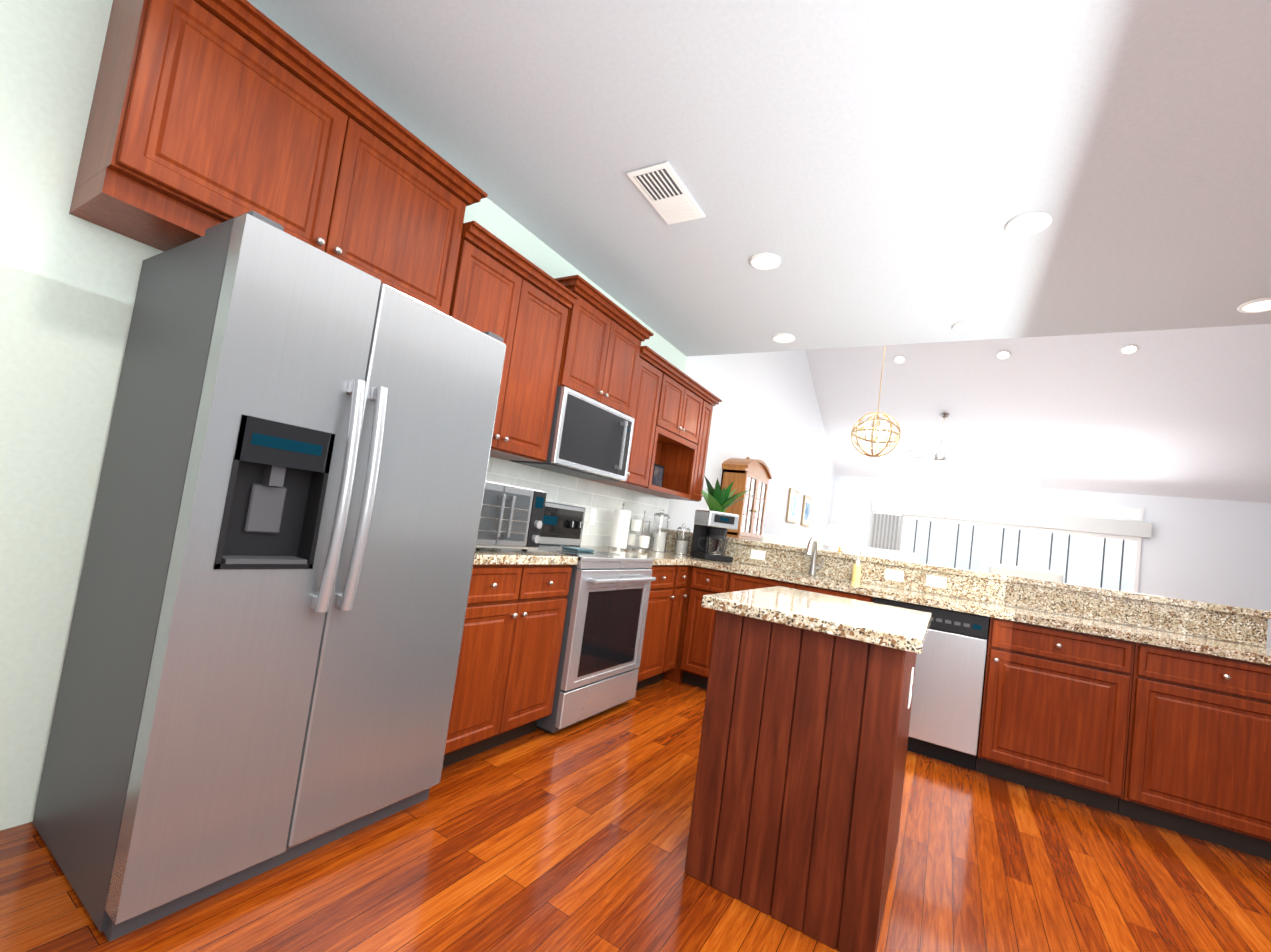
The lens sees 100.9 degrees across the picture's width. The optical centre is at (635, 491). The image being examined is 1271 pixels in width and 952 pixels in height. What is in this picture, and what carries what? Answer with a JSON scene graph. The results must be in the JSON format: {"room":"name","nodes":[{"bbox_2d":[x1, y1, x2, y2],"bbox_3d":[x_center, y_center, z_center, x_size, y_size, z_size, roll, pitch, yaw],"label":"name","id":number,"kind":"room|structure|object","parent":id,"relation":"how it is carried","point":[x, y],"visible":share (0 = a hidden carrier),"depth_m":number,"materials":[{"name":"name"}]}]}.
{"room":"kitchen","nodes":[
{"label":"kitchen","id":0,"kind":"room"},
{"bbox_2d":[0,0,835,829],"bbox_3d":[0.629,-0.757,5.424,0.158,4.567,14.650,6,-4,31],"label":"wall","id":1,"kind":"structure","parent":0,"point":[68,286],"depth_m":1.56,"materials":[{"name":"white paint"}]},
{"bbox_2d":[69,0,487,314],"bbox_3d":[-1.154,-1.062,1.928,0.398,0.679,1.122,6,-4,31],"label":"upper cabinet","id":2,"kind":"object","parent":1,"relation":"attached to","point":[204,115],"visible":0.96,"depth_m":1.60,"materials":[{"name":"brown wood"}]},
{"bbox_2d":[449,221,578,462],"bbox_3d":[-0.739,-0.679,2.669,0.398,0.939,0.754,6,-4,31],"label":"upper cabinet","id":3,"kind":"object","parent":1,"relation":"attached to","point":[519,304],"visible":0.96,"depth_m":2.63,"materials":[{"name":"brown wood"}]},
{"bbox_2d":[589,508,596,524],"bbox_3d":[-0.314,0.189,3.874,0.004,0.120,0.075,6,-4,31],"label":"outlet","id":4,"kind":"object","parent":1,"relation":"attached to","point":[592,519],"visible":1,"depth_m":3.87,"materials":[{"name":"white plastic"}]},
{"bbox_2d":[555,275,653,416],"bbox_3d":[-0.310,-0.852,3.329,0.413,0.603,0.864,6,-4,31],"label":"upper cabinet","id":5,"kind":"object","parent":1,"relation":"attached to","point":[604,336],"visible":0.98,"depth_m":3.18,"materials":[{"name":"brown wood"}]},
{"bbox_2d":[508,386,634,481],"bbox_3d":[-0.367,-0.332,3.290,0.439,0.438,0.754,6,-4,31],"label":"microwave","id":6,"kind":"object","parent":5,"relation":"attached to","point":[591,438],"visible":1,"depth_m":3.13,"materials":[{"name":"grey metal"}]},
{"bbox_2d":[587,346,670,487],"bbox_3d":[-0.064,-0.519,3.800,0.398,0.939,0.367,6,-4,31],"label":"upper cabinet","id":7,"kind":"object","parent":1,"relation":"attached to","point":[652,365],"visible":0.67,"depth_m":3.73,"materials":[{"name":"brown wood"}]},
{"bbox_2d":[612,364,709,498],"bbox_3d":[0.221,-0.452,4.277,0.398,0.939,0.747,6,-4,31],"label":"upper cabinet","id":8,"kind":"object","parent":1,"relation":"attached to","point":[677,427],"visible":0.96,"depth_m":4.32,"materials":[{"name":"brown wood"}]},
{"bbox_2d":[652,463,663,486],"bbox_3d":[0.180,-0.110,4.445,0.019,0.230,0.190,6,-4,31],"label":"framed picture","id":9,"kind":"object","parent":8,"relation":"on","point":[658,474],"visible":0.27,"depth_m":4.42,"materials":[{"name":"black plastic"}]},
{"bbox_2d":[659,392,721,501],"bbox_3d":[0.482,-0.391,4.715,0.398,0.939,0.274,6,-4,31],"label":"upper cabinet","id":10,"kind":"object","parent":1,"relation":"attached to","point":[711,400],"visible":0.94,"depth_m":4.61,"materials":[{"name":"brown wood"}]},
{"bbox_2d":[721,457,771,540],"bbox_3d":[1.294,0.098,6.203,0.317,1.017,0.916,6,-4,31],"label":"curio cabinet","id":11,"kind":"object","parent":1,"relation":"attached to","point":[746,474],"visible":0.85,"depth_m":5.95,"materials":[{"name":"brown wood"}]},
{"bbox_2d":[786,488,798,523],"bbox_3d":[2.572,0.246,8.598,0.028,0.540,0.520,6,-4,31],"label":"picture","id":12,"kind":"object","parent":1,"relation":"attached to","point":[792,506],"visible":0.96,"depth_m":8.53,"materials":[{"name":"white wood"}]},
{"bbox_2d":[800,495,811,526],"bbox_3d":[3.071,0.364,9.434,0.028,0.540,0.520,6,-4,31],"label":"picture","id":13,"kind":"object","parent":1,"relation":"attached to","point":[806,509],"visible":1,"depth_m":9.37,"materials":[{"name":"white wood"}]},
{"bbox_2d":[0,679,1270,951],"bbox_3d":[3.294,1.822,3.470,7.150,0.060,14.650,6,-4,31],"label":"floor","id":14,"kind":"structure","parent":0,"point":[572,837],"depth_m":1.77,"materials":[{"name":"brown wood"}]},
{"bbox_2d":[32,210,505,940],"bbox_3d":[-1.112,0.200,1.788,0.772,1.775,0.898,6,-4,31],"label":"refrigerator","id":15,"kind":"object","parent":14,"relation":"on","point":[262,652],"visible":1,"depth_m":1.46,"materials":[{"name":"grey metal"}]},
{"bbox_2d":[442,565,571,767],"bbox_3d":[-0.815,0.742,2.514,0.649,0.870,0.750,6,-4,31],"label":"base cabinet","id":16,"kind":"object","parent":14,"relation":"on","point":[507,669],"visible":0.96,"depth_m":2.35,"materials":[{"name":"brown wood"}]},
{"bbox_2d":[473,548,577,564],"bbox_3d":[-0.759,0.287,2.545,0.640,0.042,0.754,6,-4,31],"label":"countertop","id":17,"kind":"structure","parent":16,"relation":"on","point":[491,556],"depth_m":2.40,"materials":[{"name":"stone"}]},
{"bbox_2d":[476,480,546,551],"bbox_3d":[-0.742,0.105,2.455,0.474,0.308,0.500,6,-4,31],"label":"toaster oven","id":18,"kind":"object","parent":17,"relation":"on","point":[511,517],"visible":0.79,"depth_m":2.36,"materials":[{"name":"metal"}]},
{"bbox_2d":[536,502,655,732],"bbox_3d":[-0.370,0.681,3.149,0.720,1.185,0.758,6,-4,31],"label":"range","id":19,"kind":"object","parent":14,"relation":"on","point":[607,597],"visible":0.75,"depth_m":2.94,"materials":[{"name":"grey metal"}]},
{"bbox_2d":[562,547,593,551],"bbox_3d":[-0.346,0.351,3.175,0.120,0.014,0.170,6,-4,31],"label":"pot holder","id":20,"kind":"object","parent":19,"relation":"on","point":[579,549],"visible":1,"depth_m":3.12,"materials":[{"name":"teal fabric"}]},
{"bbox_2d":[636,565,675,689],"bbox_3d":[-0.122,0.905,3.676,0.649,0.870,0.435,6,-4,31],"label":"base cabinet","id":21,"kind":"object","parent":14,"relation":"on","point":[661,597],"visible":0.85,"depth_m":3.56,"materials":[{"name":"brown wood"}]},
{"bbox_2d":[650,565,687,684],"bbox_3d":[0.042,0.944,3.950,0.649,0.870,0.202,6,-4,31],"label":"base cabinet","id":22,"kind":"object","parent":14,"relation":"on","point":[675,620],"visible":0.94,"depth_m":3.80,"materials":[{"name":"brown wood"}]},
{"bbox_2d":[663,565,729,688],"bbox_3d":[0.358,1.001,4.198,0.938,0.870,0.649,6,-4,31],"label":"base cabinet","id":23,"kind":"object","parent":14,"relation":"on","point":[695,645],"visible":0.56,"depth_m":3.82,"materials":[{"name":"brown wood"}]},
{"bbox_2d":[581,545,692,564],"bbox_3d":[-0.017,0.461,3.770,0.660,0.042,0.600,6,-4,31],"label":"countertop","id":24,"kind":"structure","parent":23,"relation":"on","point":[659,558],"depth_m":3.73,"materials":[{"name":"stone"}]},
{"bbox_2d":[608,503,630,550],"bbox_3d":[-0.110,0.261,3.932,0.150,0.348,0.150,6,-4,31],"label":"paper towel holder","id":25,"kind":"object","parent":24,"relation":"on","point":[620,529],"visible":1,"depth_m":3.88,"materials":[{"name":"white paper"}]},
{"bbox_2d":[627,511,658,550],"bbox_3d":[0.056,0.314,4.213,0.247,0.320,0.251,6,-4,31],"label":"mug tree","id":26,"kind":"object","parent":24,"relation":"on","point":[637,525],"visible":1,"depth_m":4.16,"materials":[{"name":"white ceramic"}]},
{"bbox_2d":[761,534,808,547],"bbox_3d":[1.263,0.999,4.816,0.460,1.191,0.440,6,-4,31],"label":"bar stool","id":27,"kind":"object","parent":14,"relation":"on","point":[785,540],"visible":0.08,"depth_m":4.97,"materials":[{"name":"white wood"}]},
{"bbox_2d":[728,572,872,601],"bbox_3d":[1.157,1.079,3.711,0.935,0.870,0.649,6,-4,31],"label":"base cabinet","id":28,"kind":"object","parent":14,"relation":"on","point":[739,582],"depth_m":3.57,"materials":[{"name":"brown wood"}]},
{"bbox_2d":[657,551,1270,664],"bbox_3d":[1.599,0.749,3.497,3.740,0.215,0.624,6,-4,31],"label":"countertop","id":29,"kind":"structure","parent":28,"relation":"on","point":[1250,653],"depth_m":2.96,"materials":[{"name":"stone"}]},
{"bbox_2d":[649,510,669,551],"bbox_3d":[0.206,0.333,4.461,0.141,0.353,0.143,6,-4,31],"label":"glass canister","id":30,"kind":"object","parent":29,"relation":"on","point":[660,541],"depth_m":4.41,"materials":[{"name":"clear glass"}]},
{"bbox_2d":[674,523,690,554],"bbox_3d":[0.402,0.406,4.486,0.117,0.263,0.118,6,-4,31],"label":"glass canister","id":31,"kind":"object","parent":29,"relation":"on","point":[681,546],"depth_m":4.45,"materials":[{"name":"clear glass"}]},
{"bbox_2d":[690,510,738,561],"bbox_3d":[0.618,0.357,4.243,0.316,0.385,0.262,9,-4,-21],"label":"coffee maker","id":32,"kind":"object","parent":29,"relation":"on","point":[709,537],"visible":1,"depth_m":4.17,"materials":[{"name":"black plastic"}]},
{"bbox_2d":[805,537,824,575],"bbox_3d":[1.328,0.481,3.888,0.112,0.288,0.253,6,-4,31],"label":"faucet","id":33,"kind":"object","parent":29,"relation":"on","point":[812,549],"visible":1,"depth_m":3.95,"materials":[{"name":"grey metal"}]},
{"bbox_2d":[851,554,860,582],"bbox_3d":[1.602,0.556,3.799,0.059,0.202,0.075,6,-4,31],"label":"soap bottle","id":34,"kind":"object","parent":29,"relation":"on","point":[856,573],"visible":0.98,"depth_m":3.78,"materials":[{"name":"yellow plastic"}]},
{"bbox_2d":[684,586,931,951],"bbox_3d":[0.683,0.888,1.981,0.660,0.915,0.930,6,-4,31],"label":"kitchen island","id":35,"kind":"object","parent":14,"relation":"on","point":[797,803],"visible":1,"depth_m":1.61,"materials":[{"name":"brown wood"}]},
{"bbox_2d":[907,667,913,708],"bbox_3d":[1.002,0.714,1.909,0.008,0.135,0.080,6,-4,31],"label":"outlet","id":36,"kind":"object","parent":35,"relation":"attached to","point":[910,687],"visible":1,"depth_m":1.88,"materials":[{"name":"white plastic"}]},
{"bbox_2d":[860,547,919,562],"bbox_3d":[2.029,1.074,4.348,0.460,1.191,0.440,6,-4,31],"label":"bar stool","id":37,"kind":"object","parent":14,"relation":"on","point":[891,554],"visible":0.21,"depth_m":4.50,"materials":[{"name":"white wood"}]},
{"bbox_2d":[873,597,988,769],"bbox_3d":[1.819,1.145,3.317,0.600,0.868,0.614,6,-4,31],"label":"dishwasher","id":38,"kind":"object","parent":14,"relation":"on","point":[947,694],"visible":0.67,"depth_m":3.00,"materials":[{"name":"grey metal"}]},
{"bbox_2d":[989,563,1063,582],"bbox_3d":[2.837,1.152,3.855,0.460,1.191,0.440,6,-4,31],"label":"bar stool","id":39,"kind":"object","parent":14,"relation":"on","point":[1030,573],"visible":0.12,"depth_m":4.01,"materials":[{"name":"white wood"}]},
{"bbox_2d":[975,617,1270,859],"bbox_3d":[2.593,1.219,2.833,1.222,0.870,0.649,6,-4,31],"label":"base cabinet","id":40,"kind":"object","parent":14,"relation":"on","point":[1176,740],"visible":1,"depth_m":2.59,"materials":[{"name":"brown wood"}]},
{"bbox_3d":[2.211,1.363,5.137,1.200,0.760,0.380,6,-4,31],"label":"console table","id":41,"kind":"object","parent":14,"relation":"on","visible":0},
{"bbox_2d":[822,524,857,552],"bbox_3d":[2.055,0.656,5.306,0.350,0.614,0.350,6,-4,31],"label":"table lamp","id":42,"kind":"object","parent":41,"relation":"on","point":[839,536],"visible":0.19,"depth_m":5.20,"materials":[{"name":"white fabric"}]},
{"bbox_3d":[3.951,1.980,10.299,0.660,0.620,0.700,6,-4,31],"label":"side table","id":43,"kind":"object","parent":14,"relation":"on","visible":0},
{"bbox_2d":[831,546,851,552],"bbox_3d":[4.045,1.287,10.341,0.400,0.780,0.400,6,-4,31],"label":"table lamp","id":44,"kind":"object","parent":43,"relation":"on","point":[842,548],"visible":0.1,"depth_m":10.19,"materials":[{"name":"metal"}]},
{"bbox_2d":[247,0,1270,355],"bbox_3d":[1.741,-1.467,0.256,7.000,0.150,6.800,6,-4,31],"label":"ceiling","id":45,"kind":"structure","parent":0,"point":[875,172],"depth_m":2.14,"materials":[{"name":"paint"}]},
{"bbox_2d":[627,162,704,224],"bbox_3d":[0.160,-1.454,2.588,0.220,0.017,0.430,6,-4,31],"label":"ceiling vent","id":46,"kind":"object","parent":45,"relation":"in","point":[665,192],"visible":1,"depth_m":2.56,"materials":[{"name":"white metal"}]},
{"bbox_2d":[750,253,780,269],"bbox_3d":[0.759,-1.349,3.077,0.180,0.024,0.180,6,-4,31],"label":"recessed light","id":47,"kind":"object","parent":45,"relation":"in","point":[764,261],"visible":1,"depth_m":3.07,"materials":[{"name":"white"}]},
{"bbox_2d":[772,333,794,342],"bbox_3d":[1.183,-1.224,4.196,0.180,0.024,0.180,6,-4,31],"label":"recessed light","id":48,"kind":"object","parent":45,"relation":"in","point":[783,338],"visible":0.96,"depth_m":4.19,"materials":[{"name":"white"}]},
{"bbox_2d":[952,321,982,332],"bbox_3d":[2.251,-1.119,3.562,0.180,0.024,0.180,6,-4,31],"label":"recessed light","id":49,"kind":"object","parent":45,"relation":"in","point":[966,326],"visible":0.92,"depth_m":3.56,"materials":[{"name":"white"}]},
{"bbox_2d":[1005,212,1052,235],"bbox_3d":[1.827,-1.244,2.441,0.180,0.024,0.180,6,-4,31],"label":"recessed light","id":50,"kind":"object","parent":45,"relation":"in","point":[1029,223],"visible":1,"depth_m":2.44,"materials":[{"name":"white"}]},
{"bbox_2d":[1237,297,1270,312],"bbox_3d":[3.393,-1.009,2.842,0.180,0.024,0.180,6,-4,31],"label":"recessed light","id":51,"kind":"object","parent":45,"relation":"in","point":[1258,305],"visible":0.96,"depth_m":2.86,"materials":[{"name":"white"}]},
{"bbox_2d":[658,528,1270,646],"bbox_3d":[1.808,1.055,3.869,3.780,1.110,0.325,6,-4,31],"label":"backsplash","id":52,"kind":"structure","parent":0,"point":[1239,625],"depth_m":3.32,"materials":[{"name":"beige stone"}]},
{"bbox_2d":[702,475,755,512],"bbox_3d":[0.722,0.123,4.657,0.644,0.538,0.478,6,-4,31],"label":"potted plant","id":53,"kind":"object","parent":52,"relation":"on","point":[717,498],"visible":0.65,"depth_m":4.64,"materials":[{"name":"green plant"}]},
{"bbox_2d":[750,549,765,559],"bbox_3d":[0.991,0.516,4.255,0.120,0.075,0.008,6,-4,31],"label":"outlet","id":54,"kind":"object","parent":52,"relation":"attached to","point":[758,554],"visible":1,"depth_m":4.25,"materials":[{"name":"white plastic"}]},
{"bbox_2d":[885,569,903,581],"bbox_3d":[1.842,0.599,3.736,0.120,0.075,0.008,6,-4,31],"label":"outlet","id":55,"kind":"object","parent":52,"relation":"attached to","point":[894,575],"visible":1,"depth_m":3.73,"materials":[{"name":"white plastic"}]},
{"bbox_2d":[926,575,946,588],"bbox_3d":[2.063,0.621,3.600,0.120,0.075,0.008,6,-4,31],"label":"outlet","id":56,"kind":"object","parent":52,"relation":"attached to","point":[935,581],"visible":1,"depth_m":3.60,"materials":[{"name":"white plastic"}]},
{"bbox_2d":[805,324,1270,502],"bbox_3d":[5.572,-1.362,6.547,7.000,1.840,7.850,6,-4,31],"label":"ceiling","id":57,"kind":"structure","parent":0,"point":[1185,413],"depth_m":7.99,"materials":[{"name":"paint"}]},
{"bbox_2d":[851,345,900,456],"bbox_3d":[2.755,-1.065,5.928,0.511,1.374,0.511,6,-4,31],"label":"globe pendant light","id":58,"kind":"object","parent":57,"relation":"hanging from","point":[878,430],"visible":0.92,"depth_m":5.85,"materials":[{"name":"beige metal"}]},
{"bbox_2d":[893,355,905,363],"bbox_3d":[4.053,-2.023,8.055,0.180,0.083,0.166,6,-4,31],"label":"recessed light","id":59,"kind":"object","parent":57,"relation":"in","point":[899,359],"visible":1,"depth_m":8.05,"materials":[{"name":"white"}]},
{"bbox_2d":[893,414,990,466],"bbox_3d":[5.130,-0.807,8.811,1.444,0.950,1.390,6,-4,31],"label":"ceiling fan","id":60,"kind":"object","parent":57,"relation":"hanging from","point":[939,459],"visible":1,"depth_m":8.70,"materials":[{"name":"grey metal"}]},
{"bbox_2d":[996,350,1010,359],"bbox_3d":[5.167,-1.914,7.375,0.180,0.083,0.166,6,-4,31],"label":"recessed light","id":61,"kind":"object","parent":57,"relation":"in","point":[1003,355],"visible":1,"depth_m":7.37,"materials":[{"name":"white"}]},
{"bbox_2d":[1120,344,1138,354],"bbox_3d":[6.290,-1.805,6.689,0.180,0.083,0.166,6,-4,31],"label":"recessed light","id":62,"kind":"object","parent":57,"relation":"in","point":[1128,349],"visible":1,"depth_m":6.69,"materials":[{"name":"white"}]},
{"bbox_2d":[827,475,1270,648],"bbox_3d":[7.177,1.253,9.737,7.150,2.850,0.150,6,-4,31],"label":"wall","id":63,"kind":"structure","parent":0,"point":[1213,551],"depth_m":8.62,"materials":[{"name":"white paint"}]},
{"bbox_2d":[869,512,902,550],"bbox_3d":[5.072,1.428,10.751,0.565,1.965,0.072,6,-4,31],"label":"vertical blinds","id":64,"kind":"object","parent":63,"relation":"attached to","point":[886,530],"visible":0.31,"depth_m":10.77,"materials":[{"name":"white plastic"}]},
{"bbox_2d":[871,499,1151,537],"bbox_3d":[6.795,0.481,9.902,4.300,0.255,0.139,6,-4,31],"label":"valance","id":65,"kind":"object","parent":63,"relation":"attached to","point":[1096,525],"visible":0.98,"depth_m":9.65,"materials":[{"name":"fabric"}]},
{"bbox_2d":[881,489,1143,521],"bbox_3d":[6.875,0.237,9.947,4.050,0.235,0.042,6,-4,31],"label":"transom window","id":66,"kind":"structure","parent":63,"relation":"in","point":[1076,509],"depth_m":9.76,"materials":[{"name":"white glass"}]},
{"bbox_2d":[900,515,1141,592],"bbox_3d":[6.878,1.632,9.740,3.600,2.020,0.056,6,-4,31],"label":"window","id":67,"kind":"structure","parent":63,"relation":"in","point":[1104,561],"depth_m":9.61,"materials":[{"name":"white"}]}
]}

